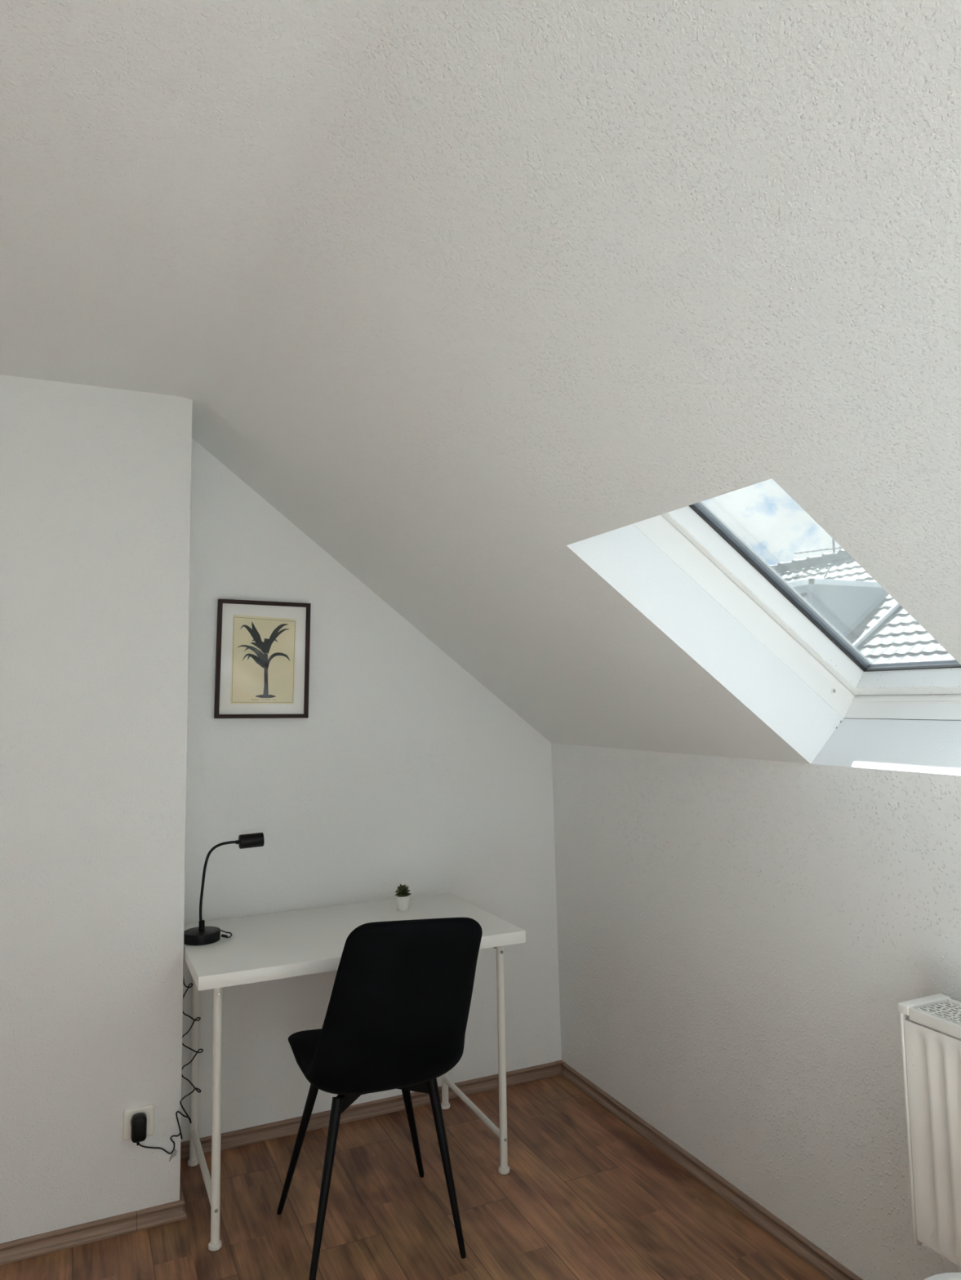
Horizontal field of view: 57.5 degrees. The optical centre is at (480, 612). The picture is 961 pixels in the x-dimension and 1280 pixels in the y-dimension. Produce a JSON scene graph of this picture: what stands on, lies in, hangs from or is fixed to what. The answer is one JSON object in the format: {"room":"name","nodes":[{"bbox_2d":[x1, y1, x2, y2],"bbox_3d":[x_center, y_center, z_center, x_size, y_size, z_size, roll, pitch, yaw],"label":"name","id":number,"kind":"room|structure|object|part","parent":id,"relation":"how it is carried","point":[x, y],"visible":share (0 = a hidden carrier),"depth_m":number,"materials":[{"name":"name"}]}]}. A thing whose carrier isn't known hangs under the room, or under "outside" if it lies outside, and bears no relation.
{"room":"home office","nodes":[
{"label":"home office","id":0,"kind":"room"},
{"bbox_2d":[0,374,192,1243],"bbox_3d":[-1.970,0.518,2.272,2.264,2.454,0.364,2,-6,-25],"label":"wall","id":1,"kind":"structure","parent":0,"point":[95,481],"depth_m":2.47,"materials":[{"name":"white paint"}]},
{"bbox_2d":[123,1104,154,1140],"bbox_3d":[-0.951,1.420,2.441,0.081,0.081,0.012,2,-6,-25],"label":"wall outlet","id":2,"kind":"object","parent":1,"relation":"attached to","point":[148,1109],"visible":0.72,"depth_m":2.44,"materials":[{"name":"beige plastic"}]},
{"bbox_2d":[130,929,231,1154],"bbox_3d":[-0.858,1.249,2.608,0.232,0.572,0.385,-1,-6,-1],"label":"power cable","id":3,"kind":"object","parent":2,"relation":"attached to","point":[139,1121],"visible":0.88,"depth_m":2.44,"materials":[{"name":"black plastic"}]},
{"bbox_2d":[168,1148,176,1161],"bbox_3d":[-0.867,1.530,2.472,0.020,0.031,0.006,2,-6,-25],"label":"clip","id":4,"kind":"object","parent":1,"relation":"attached to","point":[174,1153],"visible":1,"depth_m":2.47,"materials":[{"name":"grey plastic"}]},
{"bbox_2d":[180,438,561,1142],"bbox_3d":[-1.277,0.414,2.850,4.000,2.850,0.120,2,-6,-25],"label":"wall","id":5,"kind":"structure","parent":0,"point":[403,767],"depth_m":3.14,"materials":[{"name":"white paint"}]},
{"bbox_2d":[213,599,311,718],"bbox_3d":[-0.751,0.162,3.037,0.324,0.410,0.024,2,-6,-25],"label":"framed picture","id":6,"kind":"object","parent":5,"relation":"attached to","point":[262,656],"visible":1,"depth_m":3.03,"materials":[{"name":"paper"}]},
{"bbox_2d":[230,614,296,703],"bbox_3d":[-0.750,0.163,3.036,0.224,0.310,0.001,2,-6,-25],"label":"print","id":7,"kind":"object","parent":6,"relation":"attached to","point":[263,647],"depth_m":3.04,"materials":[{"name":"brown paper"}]},
{"bbox_2d":[0,1059,564,1265],"bbox_3d":[-1.246,1.684,2.464,3.600,0.046,0.360,2,-6,-25],"label":"baseboard","id":8,"kind":"structure","parent":5,"relation":"attached to","point":[268,1131],"depth_m":2.84,"materials":[{"name":"brown wood"}]},
{"bbox_2d":[395,894,409,911],"bbox_3d":[-0.262,0.978,2.959,0.048,0.046,0.048,2,-6,-25],"label":"pot","id":9,"kind":"object","parent":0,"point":[402,900],"depth_m":2.94,"materials":[{"name":"white ceramic"}]},
{"bbox_2d":[0,1075,829,1279],"bbox_3d":[-0.078,1.524,0.176,4.000,0.120,5.700,2,-6,-25],"label":"floor","id":10,"kind":"structure","parent":0,"point":[583,1195],"depth_m":2.46,"materials":[{"name":"laminate"}]},
{"bbox_2d":[183,893,525,1251],"bbox_3d":[-0.416,1.347,2.699,0.952,0.735,0.605,2,-6,-25],"label":"desk","id":11,"kind":"object","parent":10,"relation":"on","point":[260,948],"visible":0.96,"depth_m":2.65,"materials":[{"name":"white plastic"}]},
{"bbox_3d":[-0.907,1.377,2.784,0.024,0.692,0.024,2,-6,-25],"label":"leg","id":12,"kind":"part","parent":11,"relation":"part of","materials":[{"name":"white metal"}]},
{"bbox_3d":[-0.710,1.333,2.360,0.024,0.692,0.024,2,-6,-25],"label":"leg","id":13,"kind":"part","parent":11,"relation":"part of","materials":[{"name":"white metal"}]},
{"bbox_2d":[183,832,264,945],"bbox_3d":[-0.775,0.827,2.647,0.232,0.303,0.107,2,-6,-25],"label":"desk lamp","id":14,"kind":"object","parent":11,"relation":"on","point":[202,935],"visible":0.99,"depth_m":2.62,"materials":[{"name":"black metal"}]},
{"bbox_2d":[395,884,411,911],"bbox_3d":[-0.263,0.959,2.959,0.055,0.084,0.059,-2,-6,6],"label":"potted succulent","id":15,"kind":"object","parent":11,"relation":"on","point":[402,897],"visible":1,"depth_m":2.94,"materials":[{"name":"white ceramic"}]},
{"bbox_3d":[-0.130,1.399,3.137,0.024,0.692,0.024,2,-6,-25],"label":"leg","id":16,"kind":"part","parent":11,"relation":"part of","materials":[{"name":"white metal"}]},
{"bbox_3d":[0.066,1.354,2.708,0.024,0.692,0.024,2,-6,-25],"label":"leg","id":17,"kind":"part","parent":11,"relation":"part of","materials":[{"name":"white metal"}]},
{"bbox_2d":[276,917,482,1279],"bbox_3d":[-0.271,1.224,2.353,0.461,0.913,0.626,2,-6,-25],"label":"desk chair","id":18,"kind":"object","parent":10,"relation":"on","point":[397,1015],"visible":1,"depth_m":2.17,"materials":[{"name":"black fabric"}]},
{"bbox_3d":[-0.506,1.485,2.472,0.153,0.424,0.028,-3,-6,19],"label":"leg","id":19,"kind":"part","parent":18,"relation":"part of","materials":[{"name":"black metal"}]},
{"bbox_3d":[-0.390,1.454,2.183,0.028,0.424,0.160,-3,-6,22],"label":"leg","id":20,"kind":"part","parent":18,"relation":"part of","materials":[{"name":"black metal"}]},
{"bbox_3d":[-0.311,1.212,2.426,0.425,0.076,0.463,2,-6,-25],"label":"seat","id":21,"kind":"part","parent":18,"relation":"part of","materials":[{"name":"black fabric"}]},
{"bbox_3d":[-0.297,1.275,2.419,0.273,0.060,0.238,2,-6,-25],"label":"seat frame","id":22,"kind":"part","parent":18,"relation":"part of","materials":[{"name":"black metal"}]},
{"bbox_3d":[-0.206,0.972,2.186,0.413,0.446,0.206,1,-6,-21],"label":"backrest","id":23,"kind":"part","parent":18,"relation":"part of","materials":[{"name":"black fabric"}]},
{"bbox_3d":[-0.213,1.493,2.610,0.028,0.424,0.161,-3,-6,22],"label":"leg","id":24,"kind":"part","parent":18,"relation":"part of","materials":[{"name":"black metal"}]},
{"bbox_3d":[-0.090,1.464,2.326,0.127,0.423,0.028,-5,-7,37],"label":"leg","id":25,"kind":"part","parent":18,"relation":"part of","materials":[{"name":"black metal"}]},
{"bbox_3d":[0.691,1.231,0.137,1.526,0.430,2.045,3,-7,-33],"label":"bed","id":26,"kind":"object","parent":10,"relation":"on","visible":0},
{"bbox_2d":[923,1272,960,1279],"bbox_3d":[0.689,0.958,0.159,1.606,0.088,2.115,3,-7,-33],"label":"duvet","id":27,"kind":"object","parent":26,"relation":"on","point":[947,1276],"visible":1,"depth_m":1.39,"materials":[{"name":"white fabric"}]},
{"bbox_2d":[0,0,960,764],"bbox_3d":[-0.229,-0.345,0.304,3.637,1.117,5.600,2,-6,-25],"label":"ceiling","id":28,"kind":"structure","parent":0,"point":[467,293],"depth_m":1.40,"materials":[{"name":"white paint"}]},
{"bbox_2d":[566,501,960,775],"bbox_3d":[0.800,-0.074,1.938,0.976,0.861,0.895,2,-6,-25],"label":"window","id":29,"kind":"structure","parent":28,"relation":"attached to","point":[684,569],"depth_m":2.21,"materials":[{"name":"paint"}]},
{"bbox_3d":[0.832,-0.132,1.960,0.764,0.631,0.719,2,-6,-25],"label":"sash","id":30,"kind":"part","parent":29,"relation":"part of","materials":[{"name":"white paint"}]},
{"bbox_3d":[0.814,-0.105,1.948,0.944,0.797,0.895,2,-6,-25],"label":"frame","id":31,"kind":"part","parent":29,"relation":"part of","materials":[{"name":"white paint"}]},
{"bbox_3d":[1.148,0.157,2.049,0.058,0.064,0.625,2,-6,-25],"label":"rail","id":32,"kind":"part","parent":29,"relation":"part of","materials":[{"name":"white plastic"}]},
{"bbox_2d":[551,743,960,1279],"bbox_3d":[1.512,0.910,0.978,0.153,1.307,5.700,2,-6,-25],"label":"wall","id":33,"kind":"structure","parent":0,"point":[740,941],"depth_m":2.38,"materials":[{"name":"white paint"}]},
{"bbox_2d":[561,1062,862,1279],"bbox_3d":[1.461,1.484,0.879,0.017,0.045,5.474,2,-6,-25],"label":"baseboard","id":34,"kind":"structure","parent":33,"relation":"attached to","point":[799,1245],"depth_m":2.53,"materials":[{"name":"brown wood"}]},
{"bbox_2d":[897,993,960,1267],"bbox_3d":[1.139,1.013,1.438,0.160,0.477,0.907,2,-6,-25],"label":"radiator","id":35,"kind":"object","parent":33,"relation":"attached to","point":[931,1035],"visible":1,"depth_m":1.77,"materials":[{"name":"metal"}]},
{"bbox_3d":[0.938,1.058,1.837,0.126,0.471,0.008,2,-6,-25],"label":"panel","id":36,"kind":"part","parent":35,"relation":"part of","materials":[{"name":"metal"}]},
{"bbox_3d":[1.123,0.790,1.452,0.127,0.025,0.860,2,-6,-25],"label":"grille rail","id":37,"kind":"part","parent":35,"relation":"part of","materials":[{"name":"metal"}]},
{"bbox_2d":[916,1001,960,1024],"bbox_3d":[1.123,0.782,1.453,0.106,0.002,0.848,2,-6,-25],"label":"grille","id":38,"kind":"object","parent":35,"relation":"attached to","point":[925,1015],"depth_m":1.79,"materials":[{"name":"metal"}]},
{"bbox_3d":[1.175,1.023,1.454,0.014,0.431,0.884,2,-6,-25],"label":"panel","id":39,"kind":"part","parent":35,"relation":"part of","materials":[{"name":"metal"}]},
{"label":"outside","id":40,"kind":"structure","parent":0,"visible":0},
{"bbox_3d":[9.857,9.231,18.077,90.000,0.300,100.000,2,-6,-25],"label":"ground","id":41,"kind":"structure","parent":40,"visible":0},
{"bbox_2d":[768,537,955,664],"bbox_3d":[7.037,3.243,13.139,10.077,10.750,17.301,2,-6,-25],"label":"house","id":42,"kind":"structure","parent":41,"relation":"on","point":[833,584],"depth_m":12.36,"materials":[{"name":"grey tile"}]}
]}

